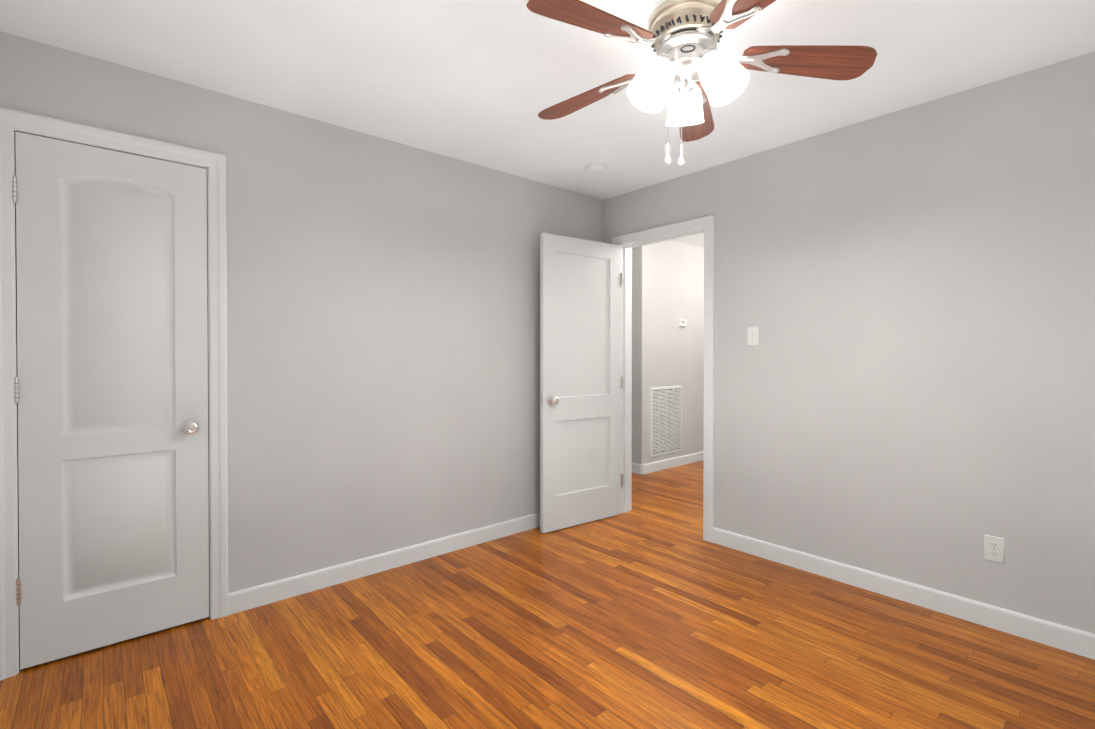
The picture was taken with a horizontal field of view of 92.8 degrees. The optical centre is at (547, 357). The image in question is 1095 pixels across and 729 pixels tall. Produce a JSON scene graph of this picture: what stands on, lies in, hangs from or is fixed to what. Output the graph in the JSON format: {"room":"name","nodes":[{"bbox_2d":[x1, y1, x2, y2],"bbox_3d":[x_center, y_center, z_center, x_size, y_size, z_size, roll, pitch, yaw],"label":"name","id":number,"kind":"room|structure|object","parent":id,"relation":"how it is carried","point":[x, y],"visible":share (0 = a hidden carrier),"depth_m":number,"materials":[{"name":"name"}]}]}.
{"room":"empty bedroom","nodes":[
{"label":"empty bedroom","id":0,"kind":"room"},
{"bbox_2d":[0,31,602,592],"bbox_3d":[-1.065,-0.017,2.909,3.870,2.440,0.120,0,1,-41],"label":"wall","id":1,"kind":"structure","parent":0,"point":[382,345],"depth_m":2.83,"materials":[{"name":"grey paint"}]},
{"bbox_2d":[12,131,208,669],"bbox_3d":[-1.789,0.166,2.183,0.626,2.063,0.102,0,1,-41],"label":"closet door","id":2,"kind":"structure","parent":1,"relation":"in","point":[111,390],"depth_m":2.17,"materials":[{"name":"white paint"}]},
{"bbox_2d":[0,107,228,680],"bbox_3d":[-1.829,0.133,2.236,0.766,2.152,0.139,0,1,-41],"label":"trim","id":3,"kind":"structure","parent":1,"relation":"attached to","point":[12,121],"depth_m":2.11,"materials":[{"name":"white paint"}]},
{"bbox_2d":[228,512,539,614],"bbox_3d":[-0.530,1.151,3.293,2.571,0.098,0.014,0,1,-41],"label":"baseboard","id":4,"kind":"structure","parent":1,"relation":"attached to","point":[256,596],"depth_m":2.89,"materials":[{"name":"white paint"}]},
{"bbox_2d":[0,460,1094,728],"bbox_3d":[0.743,1.251,3.215,6.990,0.100,6.040,0,1,-41],"label":"floor","id":5,"kind":"structure","parent":0,"point":[652,608],"depth_m":2.11,"materials":[{"name":"brown wood"}]},
{"bbox_2d":[0,0,1094,247],"bbox_3d":[0.743,-1.289,3.193,6.990,0.100,6.040,0,1,-41],"label":"ceiling","id":6,"kind":"structure","parent":0,"point":[482,82],"depth_m":2.17,"materials":[{"name":"white paint"}]},
{"bbox_2d":[585,163,605,173],"bbox_3d":[0.314,-1.221,3.377,0.137,0.040,0.137,0,1,-41],"label":"smoke detector","id":7,"kind":"object","parent":6,"relation":"attached to","point":[595,168],"visible":1,"depth_m":3.34,"materials":[{"name":"white plastic"}]},
{"bbox_2d":[526,0,876,165],"bbox_3d":[0.462,-0.956,1.880,1.250,0.544,1.261,0,1,-41],"label":"ceiling fan","id":8,"kind":"object","parent":6,"relation":"attached to","point":[683,37],"visible":1,"depth_m":1.82,"materials":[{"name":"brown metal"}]},
{"bbox_2d":[632,240,703,464],"bbox_3d":[1.183,-0.049,6.531,1.970,2.440,1.585,0,1,-41],"label":"wall","id":9,"kind":"structure","parent":0,"point":[667,287],"depth_m":5.57,"materials":[{"name":"grey paint"}]},
{"bbox_2d":[632,463,639,473],"bbox_3d":[0.468,1.128,5.852,0.014,0.098,1.450,0,1,-41],"label":"baseboard","id":10,"kind":"structure","parent":9,"relation":"attached to","point":[635,467],"depth_m":5.34,"materials":[{"name":"white paint"}]},
{"bbox_2d":[650,386,681,456],"bbox_3d":[1.271,0.665,5.558,0.550,0.720,0.010,0,1,-41],"label":"air vent","id":11,"kind":"object","parent":9,"relation":"in","point":[665,420],"visible":1,"depth_m":5.55,"materials":[{"name":"white plastic"}]},
{"bbox_2d":[640,451,703,473],"bbox_3d":[1.656,1.128,5.893,1.864,0.098,0.014,0,1,-41],"label":"baseboard","id":12,"kind":"structure","parent":9,"relation":"attached to","point":[699,456],"depth_m":5.60,"materials":[{"name":"white paint"}]},
{"bbox_2d":[679,319,686,326],"bbox_3d":[1.488,-0.382,5.726,0.120,0.084,0.026,0,1,-41],"label":"thermostat","id":13,"kind":"object","parent":9,"relation":"attached to","point":[682,322],"visible":0.98,"depth_m":5.71,"materials":[{"name":"white plastic"}]},
{"bbox_2d":[603,51,1094,633],"bbox_3d":[1.072,-0.022,3.489,0.120,2.440,6.040,0,1,-41],"label":"wall","id":14,"kind":"structure","parent":0,"point":[905,389],"depth_m":2.54,"materials":[{"name":"grey paint"}]},
{"bbox_2d":[540,233,622,532],"bbox_3d":[0.255,0.170,3.755,0.744,2.035,0.167,0,1,-36],"label":"bedroom door","id":15,"kind":"structure","parent":14,"relation":"in","point":[581,386],"depth_m":3.73,"materials":[{"name":"white paint"}]},
{"bbox_2d":[612,215,714,542],"bbox_3d":[0.843,0.135,3.755,0.158,2.122,0.874,0,1,-41],"label":"trim","id":16,"kind":"structure","parent":14,"relation":"attached to","point":[705,226],"depth_m":3.56,"materials":[{"name":"white paint"}]},
{"bbox_2d":[748,327,758,345],"bbox_3d":[1.249,-0.133,3.179,0.017,0.115,0.070,0,1,-41],"label":"light switch","id":17,"kind":"object","parent":14,"relation":"attached to","point":[753,336],"visible":1,"depth_m":3.18,"materials":[{"name":"white plastic"}]},
{"bbox_2d":[713,527,1094,659],"bbox_3d":[1.989,1.159,2.337,0.014,0.098,2.783,0,1,-41],"label":"baseboard","id":18,"kind":"structure","parent":14,"relation":"attached to","point":[1065,638],"depth_m":2.51,"materials":[{"name":"white paint"}]},
{"bbox_2d":[984,534,1004,563],"bbox_3d":[1.996,0.855,2.331,0.008,0.115,0.070,0,1,-41],"label":"duplex electrical outlet","id":19,"kind":"object","parent":14,"relation":"attached to","point":[994,548],"visible":1,"depth_m":2.33,"materials":[{"name":"white plastic"}]}
]}

